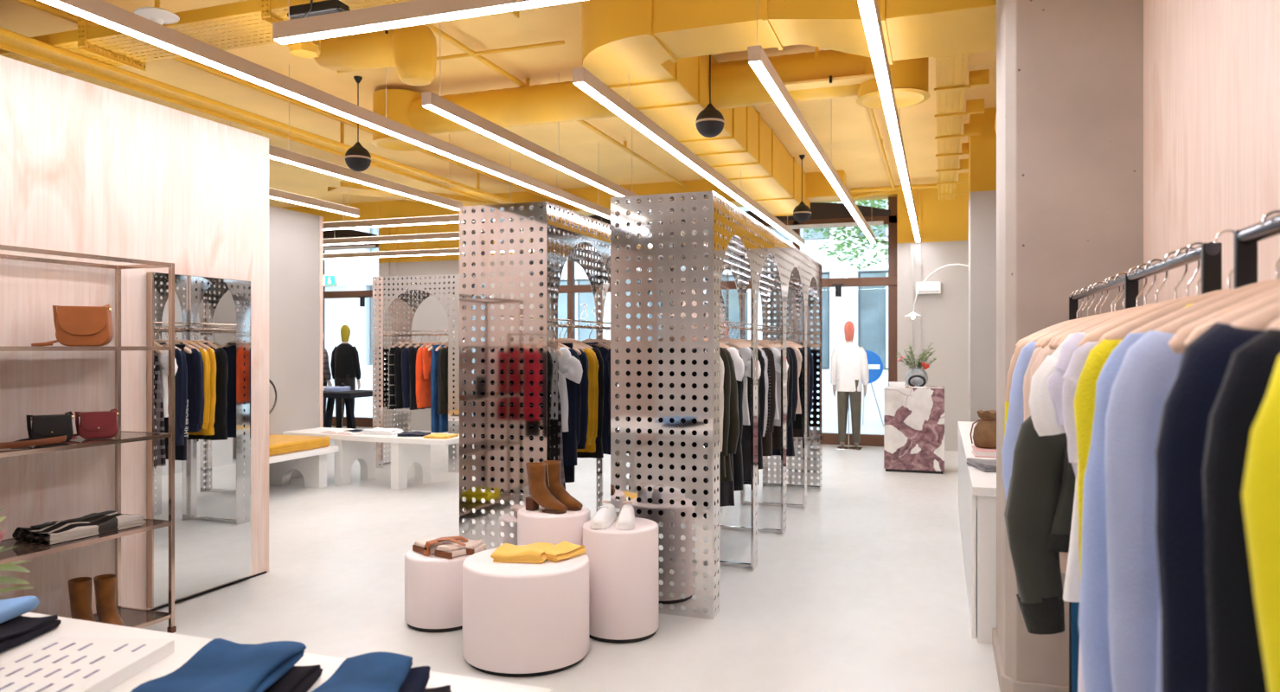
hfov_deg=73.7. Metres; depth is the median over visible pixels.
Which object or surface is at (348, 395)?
table
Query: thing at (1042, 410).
t-shirt
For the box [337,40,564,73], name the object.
ceiling pipe
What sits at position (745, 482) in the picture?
dress
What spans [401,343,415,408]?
jacket
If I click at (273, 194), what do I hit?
strip light
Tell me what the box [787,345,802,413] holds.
blouse
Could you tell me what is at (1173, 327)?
clothes hanger
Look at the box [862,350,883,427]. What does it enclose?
traffic sign
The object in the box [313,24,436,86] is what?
duct
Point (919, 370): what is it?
arrangement
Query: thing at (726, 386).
coat
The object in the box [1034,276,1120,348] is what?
clothes hanger
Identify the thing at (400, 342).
clothes hanger
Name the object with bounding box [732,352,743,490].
coat
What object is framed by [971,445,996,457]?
shirt
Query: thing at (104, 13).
strip light
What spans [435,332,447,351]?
clothes hanger
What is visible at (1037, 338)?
clothes hanger
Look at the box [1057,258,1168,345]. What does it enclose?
clothes hanger
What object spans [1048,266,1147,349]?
clothes hanger
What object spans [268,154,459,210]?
diffuser
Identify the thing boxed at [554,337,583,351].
clothes hanger
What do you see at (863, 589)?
floor
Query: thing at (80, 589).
ankle boots
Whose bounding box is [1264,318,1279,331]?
clothes hanger
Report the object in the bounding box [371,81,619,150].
spiral duct
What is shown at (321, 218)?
trim
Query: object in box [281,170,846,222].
ceiling beam
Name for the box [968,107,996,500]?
wall
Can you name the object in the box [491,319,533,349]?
clothes hanger
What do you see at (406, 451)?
table
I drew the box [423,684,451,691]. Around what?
jeans
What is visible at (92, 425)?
shoulder bag
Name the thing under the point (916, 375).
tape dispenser
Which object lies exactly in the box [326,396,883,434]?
ground
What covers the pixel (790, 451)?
coat
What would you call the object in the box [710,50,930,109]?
spiral duct
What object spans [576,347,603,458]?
coat
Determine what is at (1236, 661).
sweater
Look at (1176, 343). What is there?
clothes hanger
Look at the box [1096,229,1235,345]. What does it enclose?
clothes hanger
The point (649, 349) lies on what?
coat
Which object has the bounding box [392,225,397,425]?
trim
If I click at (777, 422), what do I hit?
coat
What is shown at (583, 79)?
strip light
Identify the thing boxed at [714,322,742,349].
clothes hanger
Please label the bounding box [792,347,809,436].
coat
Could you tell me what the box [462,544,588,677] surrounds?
plinth
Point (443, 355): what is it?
coat
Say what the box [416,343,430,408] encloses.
sweater
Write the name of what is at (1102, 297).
clothes hanger
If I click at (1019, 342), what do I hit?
clothes hanger
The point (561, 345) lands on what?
clothes hanger
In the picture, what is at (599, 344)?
clothes hanger
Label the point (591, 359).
sweater
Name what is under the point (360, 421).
window
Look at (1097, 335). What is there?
clothes hanger
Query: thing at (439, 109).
diffuser
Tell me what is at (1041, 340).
clothes hanger
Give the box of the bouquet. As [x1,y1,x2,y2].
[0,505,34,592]
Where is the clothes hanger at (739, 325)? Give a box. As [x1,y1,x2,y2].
[738,325,762,347]
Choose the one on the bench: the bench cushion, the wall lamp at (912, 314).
the bench cushion
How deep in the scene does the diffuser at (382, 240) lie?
12.33 m
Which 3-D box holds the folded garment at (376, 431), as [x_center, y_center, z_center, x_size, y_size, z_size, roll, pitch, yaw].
[-2.794,0.924,9.277,0.369,0.056,0.266,0,0,14]
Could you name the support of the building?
on the ground
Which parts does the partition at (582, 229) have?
panel, arcade panel, divider frame, panel, tie rod, rail, divider frame, arcade panel, panel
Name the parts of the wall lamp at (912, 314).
lamp shade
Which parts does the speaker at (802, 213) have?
cord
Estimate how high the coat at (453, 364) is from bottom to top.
0.757 m
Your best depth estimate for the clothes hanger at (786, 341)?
8.48 m
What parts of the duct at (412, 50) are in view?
down spout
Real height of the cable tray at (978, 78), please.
0.120 m
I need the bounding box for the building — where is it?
[325,198,888,403]
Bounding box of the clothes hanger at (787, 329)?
[787,329,802,347]
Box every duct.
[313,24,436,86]
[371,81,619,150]
[582,0,996,216]
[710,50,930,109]
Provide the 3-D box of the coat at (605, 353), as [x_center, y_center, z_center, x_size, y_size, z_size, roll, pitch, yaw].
[-0.377,0.383,6.390,0.532,0.834,0.142,0,0,20]
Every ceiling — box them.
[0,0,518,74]
[0,0,996,207]
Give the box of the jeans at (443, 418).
[439,345,454,432]
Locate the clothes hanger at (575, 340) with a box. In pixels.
[567,322,592,348]
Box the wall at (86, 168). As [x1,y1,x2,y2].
[0,55,268,618]
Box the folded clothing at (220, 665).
[130,638,306,691]
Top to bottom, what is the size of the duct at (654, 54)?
0.505 m
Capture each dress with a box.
[557,385,565,488]
[714,453,734,506]
[743,444,758,485]
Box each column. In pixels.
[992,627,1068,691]
[996,0,1143,686]
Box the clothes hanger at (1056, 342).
[1051,262,1156,349]
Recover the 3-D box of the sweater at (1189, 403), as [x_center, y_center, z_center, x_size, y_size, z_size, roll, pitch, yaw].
[0.834,0.508,0.869,0.549,1.183,0.155,0,0,17]
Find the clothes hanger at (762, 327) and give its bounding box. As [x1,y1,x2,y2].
[761,326,780,346]
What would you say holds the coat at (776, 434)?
in the partition at (761, 248)
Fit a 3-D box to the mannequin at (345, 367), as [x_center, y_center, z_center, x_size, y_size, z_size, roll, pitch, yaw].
[-5.045,0.568,14.628,0.547,1.865,0.324,0,0,13]
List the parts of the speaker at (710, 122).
cord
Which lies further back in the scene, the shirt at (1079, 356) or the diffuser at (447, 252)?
the diffuser at (447, 252)
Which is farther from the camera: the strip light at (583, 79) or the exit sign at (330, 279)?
the exit sign at (330, 279)
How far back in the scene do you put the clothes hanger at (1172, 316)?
1.37 m
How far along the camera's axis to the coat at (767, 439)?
6.60 m
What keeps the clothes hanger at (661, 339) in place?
hanging from the partition at (761, 248)
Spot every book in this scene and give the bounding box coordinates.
[320,428,364,435]
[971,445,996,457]
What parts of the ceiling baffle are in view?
rod, plate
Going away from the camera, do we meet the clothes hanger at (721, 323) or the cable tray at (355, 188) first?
the clothes hanger at (721, 323)
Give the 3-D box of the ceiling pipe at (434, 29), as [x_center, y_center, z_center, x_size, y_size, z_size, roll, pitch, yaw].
[-0.699,-2.249,8.093,0.044,0.101,8.000,0,0,19]
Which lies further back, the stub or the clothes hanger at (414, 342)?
the clothes hanger at (414, 342)
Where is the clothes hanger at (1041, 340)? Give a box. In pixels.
[1036,275,1124,347]
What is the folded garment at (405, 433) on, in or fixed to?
on the table at (406, 451)
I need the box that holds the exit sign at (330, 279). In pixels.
[323,274,337,286]
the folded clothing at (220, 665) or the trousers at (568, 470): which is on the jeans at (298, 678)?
the folded clothing at (220, 665)
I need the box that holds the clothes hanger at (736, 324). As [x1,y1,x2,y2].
[734,324,761,348]
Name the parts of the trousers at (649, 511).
leg, leg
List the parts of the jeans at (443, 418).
leg, leg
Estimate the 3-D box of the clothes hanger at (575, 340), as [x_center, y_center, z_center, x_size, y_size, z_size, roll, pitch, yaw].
[-0.493,-0.052,6.057,0.438,0.225,0.036,0,0,22]
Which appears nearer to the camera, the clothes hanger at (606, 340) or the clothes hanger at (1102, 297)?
the clothes hanger at (1102, 297)
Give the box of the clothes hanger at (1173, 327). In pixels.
[1153,279,1279,333]
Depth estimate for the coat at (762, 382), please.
6.24 m
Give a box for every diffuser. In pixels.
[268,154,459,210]
[268,196,358,217]
[323,219,494,230]
[323,237,459,245]
[323,247,593,259]
[422,104,623,196]
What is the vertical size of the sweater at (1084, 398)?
1.095 m
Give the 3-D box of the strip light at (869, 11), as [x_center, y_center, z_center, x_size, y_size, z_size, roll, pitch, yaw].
[1.603,-1.899,5.479,0.070,0.801,14.400,0,0,19]
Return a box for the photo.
[345,428,362,431]
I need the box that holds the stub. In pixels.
[283,9,320,58]
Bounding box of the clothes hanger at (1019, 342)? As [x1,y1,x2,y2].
[1015,290,1084,346]
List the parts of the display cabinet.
panel, leg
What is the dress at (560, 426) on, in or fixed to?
in the partition at (582, 229)
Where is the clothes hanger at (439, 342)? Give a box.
[428,332,442,351]
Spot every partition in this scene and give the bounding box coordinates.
[268,205,319,479]
[372,274,485,472]
[459,201,728,550]
[610,191,821,619]
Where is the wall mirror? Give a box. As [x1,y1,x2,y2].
[146,271,250,607]
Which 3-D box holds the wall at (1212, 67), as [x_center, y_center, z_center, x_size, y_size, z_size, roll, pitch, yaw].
[0.850,-0.400,-0.130,0.150,3.800,7.520,0,0,19]
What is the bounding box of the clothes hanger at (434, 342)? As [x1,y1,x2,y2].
[422,332,436,349]
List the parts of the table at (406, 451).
leg, leg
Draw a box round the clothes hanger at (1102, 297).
[1025,283,1103,345]
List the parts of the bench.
leg, seat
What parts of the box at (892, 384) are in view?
lid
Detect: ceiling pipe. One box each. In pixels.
[14,0,558,203]
[89,19,479,189]
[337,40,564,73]
[385,0,686,187]
[851,182,968,192]
[867,108,895,189]
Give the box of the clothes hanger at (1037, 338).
[1030,281,1108,341]
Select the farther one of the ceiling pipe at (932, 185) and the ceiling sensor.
the ceiling pipe at (932, 185)
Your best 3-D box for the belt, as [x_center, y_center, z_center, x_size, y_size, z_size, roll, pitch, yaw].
[-2.791,0.435,3.827,0.061,0.038,0.394,0,0,37]
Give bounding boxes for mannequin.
[323,347,332,425]
[330,324,361,428]
[830,320,869,450]
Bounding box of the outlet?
[371,89,425,150]
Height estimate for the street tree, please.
6.012 m
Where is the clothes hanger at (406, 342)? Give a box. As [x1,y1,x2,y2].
[398,332,409,347]
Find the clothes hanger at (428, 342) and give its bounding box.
[417,332,431,350]
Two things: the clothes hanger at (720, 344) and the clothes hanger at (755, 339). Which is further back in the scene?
the clothes hanger at (755, 339)
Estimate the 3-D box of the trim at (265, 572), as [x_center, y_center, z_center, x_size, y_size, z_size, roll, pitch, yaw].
[-3.882,1.494,1.846,0.140,0.012,8.100,0,0,19]
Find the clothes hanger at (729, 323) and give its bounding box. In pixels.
[727,323,750,346]
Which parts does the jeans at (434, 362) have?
seat, leg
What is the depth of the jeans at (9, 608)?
2.24 m
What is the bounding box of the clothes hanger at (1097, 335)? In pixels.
[1078,241,1204,346]
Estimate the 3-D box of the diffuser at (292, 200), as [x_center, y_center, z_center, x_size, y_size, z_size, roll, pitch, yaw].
[-3.899,-1.502,8.129,0.058,0.008,3.728,0,0,19]
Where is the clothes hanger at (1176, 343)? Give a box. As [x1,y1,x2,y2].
[1168,286,1279,353]
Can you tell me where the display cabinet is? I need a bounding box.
[957,421,996,644]
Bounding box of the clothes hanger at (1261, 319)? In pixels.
[1229,300,1279,330]
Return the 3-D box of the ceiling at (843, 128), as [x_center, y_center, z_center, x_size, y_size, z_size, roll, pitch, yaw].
[-2.961,-2.400,6.187,16.100,0.200,17.300,0,0,19]
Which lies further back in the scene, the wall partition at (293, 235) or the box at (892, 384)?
the box at (892, 384)
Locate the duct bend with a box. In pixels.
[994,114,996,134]
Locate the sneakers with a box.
[590,499,634,530]
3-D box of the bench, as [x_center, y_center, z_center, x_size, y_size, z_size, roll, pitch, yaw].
[-4.109,1.285,7.832,0.800,0.430,3.040,0,0,19]
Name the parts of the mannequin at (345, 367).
trouser leg, trouser seat, support rod, trouser leg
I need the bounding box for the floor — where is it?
[142,425,1000,691]
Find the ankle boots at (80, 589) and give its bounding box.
[67,573,124,626]
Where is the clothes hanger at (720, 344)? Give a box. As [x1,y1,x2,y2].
[703,324,728,348]
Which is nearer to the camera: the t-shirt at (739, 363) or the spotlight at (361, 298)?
the t-shirt at (739, 363)
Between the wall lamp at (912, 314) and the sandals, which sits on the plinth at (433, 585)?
the sandals
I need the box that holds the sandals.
[412,535,486,558]
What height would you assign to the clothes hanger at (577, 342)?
0.225 m
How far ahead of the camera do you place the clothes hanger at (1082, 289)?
3.11 m
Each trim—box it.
[150,570,266,610]
[319,216,323,427]
[384,226,390,426]
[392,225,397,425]
[909,189,913,367]
[918,188,921,366]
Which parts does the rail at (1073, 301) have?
post, rail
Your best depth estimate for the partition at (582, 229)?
5.14 m
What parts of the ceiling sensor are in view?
stem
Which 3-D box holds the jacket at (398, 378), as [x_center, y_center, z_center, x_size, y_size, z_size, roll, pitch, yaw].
[-2.917,0.362,10.700,0.126,0.797,0.527,0,0,20]
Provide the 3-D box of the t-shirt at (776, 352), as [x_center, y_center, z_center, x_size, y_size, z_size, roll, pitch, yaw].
[0.921,0.282,7.074,0.633,0.637,0.106,0,0,20]
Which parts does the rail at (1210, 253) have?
post, post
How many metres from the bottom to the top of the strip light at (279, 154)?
0.801 m
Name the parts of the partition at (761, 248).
panel, arcade panel, divider frame, panel, tie rod, rail, divider frame, arcade panel, divider frame, panel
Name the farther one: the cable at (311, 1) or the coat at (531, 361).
the coat at (531, 361)
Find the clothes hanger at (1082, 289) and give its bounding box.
[1024,286,1094,342]
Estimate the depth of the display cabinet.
4.38 m
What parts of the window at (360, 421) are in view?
head panel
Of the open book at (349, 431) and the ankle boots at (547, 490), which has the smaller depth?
the ankle boots at (547, 490)
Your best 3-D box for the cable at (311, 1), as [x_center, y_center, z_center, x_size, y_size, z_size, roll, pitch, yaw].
[-1.657,-1.939,4.168,0.150,0.712,0.012,0,0,19]
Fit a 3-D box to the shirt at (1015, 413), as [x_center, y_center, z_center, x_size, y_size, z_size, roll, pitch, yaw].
[1.523,0.311,2.835,0.590,0.795,0.121,0,0,22]
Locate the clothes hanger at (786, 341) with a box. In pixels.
[786,340,801,347]
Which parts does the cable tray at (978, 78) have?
rail, rail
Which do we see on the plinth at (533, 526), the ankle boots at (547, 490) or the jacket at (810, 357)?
the ankle boots at (547, 490)
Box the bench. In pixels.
[268,445,338,487]
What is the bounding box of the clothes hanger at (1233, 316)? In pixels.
[1184,291,1279,345]
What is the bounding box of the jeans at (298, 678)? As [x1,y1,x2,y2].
[264,664,323,691]
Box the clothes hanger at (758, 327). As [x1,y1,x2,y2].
[757,326,777,346]
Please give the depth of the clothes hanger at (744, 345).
6.21 m
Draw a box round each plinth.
[404,549,469,632]
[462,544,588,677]
[517,505,589,545]
[582,516,659,643]
[883,385,944,473]
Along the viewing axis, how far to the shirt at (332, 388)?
13.47 m
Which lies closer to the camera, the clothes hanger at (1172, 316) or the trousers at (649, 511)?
the clothes hanger at (1172, 316)
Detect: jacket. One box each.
[394,343,408,408]
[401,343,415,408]
[562,348,581,465]
[609,342,630,432]
[769,342,793,426]
[806,347,812,415]
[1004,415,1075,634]
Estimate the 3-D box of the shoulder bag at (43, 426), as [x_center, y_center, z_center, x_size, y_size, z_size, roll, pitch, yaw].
[-2.808,0.386,4.012,0.246,0.146,0.108,0,0,-33]
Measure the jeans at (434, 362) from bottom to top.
1.092 m
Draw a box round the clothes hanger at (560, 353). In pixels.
[530,327,562,355]
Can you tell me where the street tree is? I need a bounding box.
[801,198,888,269]
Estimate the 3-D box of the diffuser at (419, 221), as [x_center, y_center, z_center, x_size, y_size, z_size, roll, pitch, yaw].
[-3.791,-1.502,10.901,5.188,0.008,0.058,0,0,19]
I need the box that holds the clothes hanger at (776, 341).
[773,328,799,351]
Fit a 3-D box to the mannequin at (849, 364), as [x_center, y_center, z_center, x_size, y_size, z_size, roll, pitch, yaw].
[3.058,0.568,12.460,0.547,1.865,0.324,0,0,19]
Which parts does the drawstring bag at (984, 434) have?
cord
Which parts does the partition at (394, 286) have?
panel, rail, panel, tie rod, arcade panel, panel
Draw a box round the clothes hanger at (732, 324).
[730,324,750,345]
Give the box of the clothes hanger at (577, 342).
[563,322,589,348]
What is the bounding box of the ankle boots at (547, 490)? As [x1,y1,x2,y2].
[525,460,582,513]
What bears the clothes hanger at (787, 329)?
hanging from the partition at (761, 248)
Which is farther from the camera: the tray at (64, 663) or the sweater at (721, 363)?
the sweater at (721, 363)
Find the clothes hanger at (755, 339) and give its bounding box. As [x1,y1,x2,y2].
[755,339,774,347]
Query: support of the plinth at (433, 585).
on the floor
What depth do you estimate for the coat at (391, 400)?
10.51 m
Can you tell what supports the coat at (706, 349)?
hanging from the clothes hanger
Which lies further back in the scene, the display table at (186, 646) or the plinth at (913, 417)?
the plinth at (913, 417)
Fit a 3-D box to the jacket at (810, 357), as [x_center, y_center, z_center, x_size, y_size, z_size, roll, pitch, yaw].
[1.515,0.332,8.749,0.529,0.737,0.130,0,0,22]
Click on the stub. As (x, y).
(304, 49)
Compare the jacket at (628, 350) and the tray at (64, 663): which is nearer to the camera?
the tray at (64, 663)
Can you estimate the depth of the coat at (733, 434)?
5.29 m
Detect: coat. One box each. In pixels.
[387,343,403,409]
[409,343,430,409]
[437,346,454,414]
[452,347,473,403]
[472,347,550,491]
[491,350,558,493]
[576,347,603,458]
[583,342,617,454]
[626,347,708,506]
[704,348,717,446]
[707,346,730,477]
[714,347,739,480]
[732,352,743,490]
[741,346,759,479]
[755,347,765,469]
[761,347,775,455]
[766,342,789,449]
[772,342,798,455]
[773,346,787,426]
[792,347,807,428]
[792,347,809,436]
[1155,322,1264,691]
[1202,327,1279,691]
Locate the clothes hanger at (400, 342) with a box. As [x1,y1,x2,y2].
[389,332,403,349]
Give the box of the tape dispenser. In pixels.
[908,374,929,388]
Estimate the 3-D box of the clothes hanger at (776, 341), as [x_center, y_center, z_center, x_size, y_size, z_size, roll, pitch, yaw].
[1.306,-0.052,8.158,0.438,0.225,0.036,0,0,15]
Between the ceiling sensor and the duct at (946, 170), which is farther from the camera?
the duct at (946, 170)
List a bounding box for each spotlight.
[358,295,367,307]
[832,283,844,296]
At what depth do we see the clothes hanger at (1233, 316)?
1.02 m
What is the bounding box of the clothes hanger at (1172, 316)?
[1128,209,1279,333]
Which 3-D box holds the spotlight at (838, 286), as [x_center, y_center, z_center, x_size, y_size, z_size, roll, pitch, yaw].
[2.975,-0.835,12.799,0.180,0.190,0.090,0,0,19]
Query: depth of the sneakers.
4.39 m
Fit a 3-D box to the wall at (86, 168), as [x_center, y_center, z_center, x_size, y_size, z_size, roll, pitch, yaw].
[-3.882,0.060,1.862,0.140,2.880,8.130,0,0,19]
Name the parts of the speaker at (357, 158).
cord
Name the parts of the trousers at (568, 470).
leg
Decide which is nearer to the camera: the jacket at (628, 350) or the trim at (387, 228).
the jacket at (628, 350)
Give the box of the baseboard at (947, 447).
[944,444,958,451]
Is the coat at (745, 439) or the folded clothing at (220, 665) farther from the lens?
the coat at (745, 439)
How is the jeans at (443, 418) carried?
hanging from the clothes hanger at (438, 348)
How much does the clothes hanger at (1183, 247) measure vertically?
0.225 m
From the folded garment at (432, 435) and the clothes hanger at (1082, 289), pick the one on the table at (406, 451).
the folded garment at (432, 435)
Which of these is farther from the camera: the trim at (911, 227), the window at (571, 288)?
the window at (571, 288)
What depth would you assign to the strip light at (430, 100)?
6.36 m
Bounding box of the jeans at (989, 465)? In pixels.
[966,458,996,472]
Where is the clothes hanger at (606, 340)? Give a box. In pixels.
[601,325,610,342]
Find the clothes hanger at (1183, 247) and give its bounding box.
[1085,245,1201,333]
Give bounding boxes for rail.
[1068,284,1104,691]
[1100,241,1222,308]
[1234,214,1279,288]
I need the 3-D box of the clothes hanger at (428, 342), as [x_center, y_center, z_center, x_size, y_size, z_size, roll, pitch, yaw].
[-2.634,-0.052,10.598,0.036,0.225,0.438,0,0,16]
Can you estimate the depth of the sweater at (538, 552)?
4.12 m
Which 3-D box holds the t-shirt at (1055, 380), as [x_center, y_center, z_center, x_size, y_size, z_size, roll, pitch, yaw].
[1.174,0.532,1.835,0.546,1.237,0.113,0,0,15]
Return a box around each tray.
[0,636,174,691]
[327,181,575,211]
[327,185,512,211]
[933,50,995,199]
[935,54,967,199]
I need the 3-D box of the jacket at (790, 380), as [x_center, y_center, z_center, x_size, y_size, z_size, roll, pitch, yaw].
[1.079,0.332,7.518,0.536,0.737,0.125,0,0,17]
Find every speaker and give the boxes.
[344,76,371,172]
[695,54,724,137]
[793,154,811,222]
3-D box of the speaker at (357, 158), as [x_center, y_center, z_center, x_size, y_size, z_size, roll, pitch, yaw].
[-2.411,-1.896,7.297,0.220,0.808,0.220,0,0,19]
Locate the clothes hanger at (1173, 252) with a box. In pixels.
[1082,250,1188,332]
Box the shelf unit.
[0,244,176,633]
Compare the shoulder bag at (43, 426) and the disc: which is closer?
the shoulder bag at (43, 426)
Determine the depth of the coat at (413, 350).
10.41 m
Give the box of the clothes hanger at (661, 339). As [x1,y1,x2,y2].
[639,326,695,351]
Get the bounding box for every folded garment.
[361,427,403,435]
[396,430,430,436]
[423,433,458,438]
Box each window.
[323,229,378,427]
[549,214,674,339]
[714,196,897,446]
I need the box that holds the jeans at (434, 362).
[430,344,445,433]
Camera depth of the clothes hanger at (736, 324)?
6.55 m
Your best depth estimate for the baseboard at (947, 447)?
12.20 m
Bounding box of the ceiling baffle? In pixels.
[783,46,875,90]
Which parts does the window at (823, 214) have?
head panel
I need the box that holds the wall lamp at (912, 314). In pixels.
[904,262,969,319]
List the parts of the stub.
spout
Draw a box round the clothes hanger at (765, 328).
[765,327,787,347]
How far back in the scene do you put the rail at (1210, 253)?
1.81 m
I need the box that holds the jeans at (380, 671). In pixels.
[311,651,412,691]
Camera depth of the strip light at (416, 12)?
3.96 m
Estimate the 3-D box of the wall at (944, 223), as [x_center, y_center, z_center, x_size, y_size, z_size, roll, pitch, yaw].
[-0.138,-0.400,14.045,15.600,3.800,0.400,0,0,19]
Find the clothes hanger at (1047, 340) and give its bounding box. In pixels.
[1040,271,1127,348]
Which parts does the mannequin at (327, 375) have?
trouser leg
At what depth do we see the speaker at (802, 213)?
10.23 m
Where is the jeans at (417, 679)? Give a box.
[397,665,430,691]
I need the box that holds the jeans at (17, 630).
[0,614,61,652]
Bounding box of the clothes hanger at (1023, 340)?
[1017,288,1088,345]
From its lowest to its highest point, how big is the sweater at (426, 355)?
0.434 m
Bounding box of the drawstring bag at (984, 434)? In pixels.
[969,409,996,448]
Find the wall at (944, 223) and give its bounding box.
[378,186,968,444]
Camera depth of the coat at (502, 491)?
5.29 m
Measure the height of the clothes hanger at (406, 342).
0.225 m
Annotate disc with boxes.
[268,378,276,414]
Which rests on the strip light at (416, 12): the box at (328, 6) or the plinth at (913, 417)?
the box at (328, 6)
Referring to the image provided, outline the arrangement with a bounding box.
[896,342,936,385]
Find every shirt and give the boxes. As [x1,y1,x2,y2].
[324,385,351,391]
[1002,340,1036,498]
[1023,346,1068,573]
[1062,341,1097,691]
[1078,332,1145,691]
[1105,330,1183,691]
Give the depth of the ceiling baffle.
6.24 m
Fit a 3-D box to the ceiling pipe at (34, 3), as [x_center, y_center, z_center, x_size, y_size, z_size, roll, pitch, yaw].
[-2.704,-2.200,8.270,0.044,0.201,9.000,0,0,19]
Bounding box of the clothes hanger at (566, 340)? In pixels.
[557,321,584,349]
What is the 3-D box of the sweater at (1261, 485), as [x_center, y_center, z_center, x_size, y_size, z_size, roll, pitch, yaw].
[0.745,0.507,0.621,0.519,1.187,0.124,0,0,23]
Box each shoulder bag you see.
[12,411,74,442]
[31,304,113,346]
[70,408,119,439]
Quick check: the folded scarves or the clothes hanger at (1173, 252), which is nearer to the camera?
the clothes hanger at (1173, 252)
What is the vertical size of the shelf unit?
1.935 m
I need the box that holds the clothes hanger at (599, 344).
[580,324,610,349]
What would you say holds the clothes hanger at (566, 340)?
hanging from the partition at (582, 229)
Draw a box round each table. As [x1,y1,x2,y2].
[0,612,552,691]
[282,427,473,489]
[323,389,384,428]
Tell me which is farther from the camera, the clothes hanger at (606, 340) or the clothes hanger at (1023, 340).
the clothes hanger at (606, 340)
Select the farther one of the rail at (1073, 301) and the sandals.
the sandals
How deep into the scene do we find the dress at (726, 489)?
5.44 m
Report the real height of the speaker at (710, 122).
0.738 m
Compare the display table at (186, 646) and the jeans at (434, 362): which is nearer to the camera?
the display table at (186, 646)
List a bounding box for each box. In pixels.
[287,0,350,18]
[889,381,905,387]
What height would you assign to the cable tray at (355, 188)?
0.062 m
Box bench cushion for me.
[268,434,330,456]
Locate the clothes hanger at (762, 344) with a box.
[747,326,772,349]
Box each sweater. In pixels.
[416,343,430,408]
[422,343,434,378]
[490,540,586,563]
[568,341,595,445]
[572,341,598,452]
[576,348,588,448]
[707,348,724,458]
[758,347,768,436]
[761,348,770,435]
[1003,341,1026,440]
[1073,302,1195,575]
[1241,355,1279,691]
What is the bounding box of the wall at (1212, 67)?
[1143,0,1279,305]
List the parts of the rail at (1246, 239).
post, rail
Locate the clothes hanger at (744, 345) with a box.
[724,323,748,346]
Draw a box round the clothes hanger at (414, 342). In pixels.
[406,332,417,347]
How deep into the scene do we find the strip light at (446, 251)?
14.23 m
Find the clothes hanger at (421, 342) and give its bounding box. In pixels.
[414,332,424,347]
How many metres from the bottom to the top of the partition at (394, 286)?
2.352 m
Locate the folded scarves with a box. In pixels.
[12,510,146,544]
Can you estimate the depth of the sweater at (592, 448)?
5.87 m
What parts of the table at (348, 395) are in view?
leg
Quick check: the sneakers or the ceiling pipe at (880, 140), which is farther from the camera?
the ceiling pipe at (880, 140)
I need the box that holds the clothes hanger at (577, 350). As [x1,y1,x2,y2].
[549,338,581,354]
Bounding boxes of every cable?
[289,0,313,19]
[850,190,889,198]
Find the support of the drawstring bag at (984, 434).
on the shirt at (977, 451)
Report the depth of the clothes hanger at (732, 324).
6.44 m
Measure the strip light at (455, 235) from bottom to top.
0.801 m
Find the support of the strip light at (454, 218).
hanging from the ceiling at (843, 128)
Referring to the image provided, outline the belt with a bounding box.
[0,435,66,448]
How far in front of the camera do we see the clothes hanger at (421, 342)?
10.58 m
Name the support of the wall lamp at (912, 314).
attached to the wall at (982, 147)
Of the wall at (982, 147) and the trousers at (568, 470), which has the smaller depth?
the trousers at (568, 470)
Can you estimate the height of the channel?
0.040 m
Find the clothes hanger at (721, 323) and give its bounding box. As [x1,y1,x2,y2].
[719,322,745,347]
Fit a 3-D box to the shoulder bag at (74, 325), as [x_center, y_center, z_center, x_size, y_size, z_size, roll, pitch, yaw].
[-2.776,-0.102,4.174,0.330,0.211,0.112,0,0,-23]
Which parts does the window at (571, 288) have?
frame, head panel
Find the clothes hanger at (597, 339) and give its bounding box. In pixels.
[587,324,610,346]
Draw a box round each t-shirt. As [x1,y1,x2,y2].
[557,346,582,431]
[722,341,761,425]
[727,347,744,381]
[757,342,788,419]
[1028,332,1085,601]
[1047,332,1087,691]
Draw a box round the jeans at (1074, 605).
[1069,489,1079,691]
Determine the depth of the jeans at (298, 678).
1.84 m
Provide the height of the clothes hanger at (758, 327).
0.225 m
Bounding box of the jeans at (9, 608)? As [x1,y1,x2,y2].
[0,595,39,623]
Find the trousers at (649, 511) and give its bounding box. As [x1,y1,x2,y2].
[636,348,708,518]
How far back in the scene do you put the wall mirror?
5.11 m
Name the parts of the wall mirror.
edge trim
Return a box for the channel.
[0,27,522,206]
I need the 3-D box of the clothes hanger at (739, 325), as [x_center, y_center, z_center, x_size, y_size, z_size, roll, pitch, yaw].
[0.795,-0.052,6.706,0.438,0.225,0.036,0,0,20]
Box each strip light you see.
[38,0,610,218]
[230,104,359,217]
[268,64,462,210]
[272,0,584,44]
[323,197,531,245]
[323,214,512,230]
[323,216,601,259]
[421,21,639,201]
[572,67,805,245]
[748,0,875,243]
[857,0,920,242]
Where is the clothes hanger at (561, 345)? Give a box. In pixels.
[542,338,569,348]
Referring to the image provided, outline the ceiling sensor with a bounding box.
[133,0,179,25]
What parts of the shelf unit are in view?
shelf, shelf, post, shelf, post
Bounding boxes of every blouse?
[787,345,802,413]
[1030,345,1055,388]
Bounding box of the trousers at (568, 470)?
[562,343,574,482]
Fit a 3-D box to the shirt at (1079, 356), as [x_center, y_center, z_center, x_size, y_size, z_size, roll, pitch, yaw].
[1.147,0.482,1.752,0.500,1.137,0.123,0,0,28]
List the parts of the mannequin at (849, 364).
trouser leg, support rod, plate, trouser leg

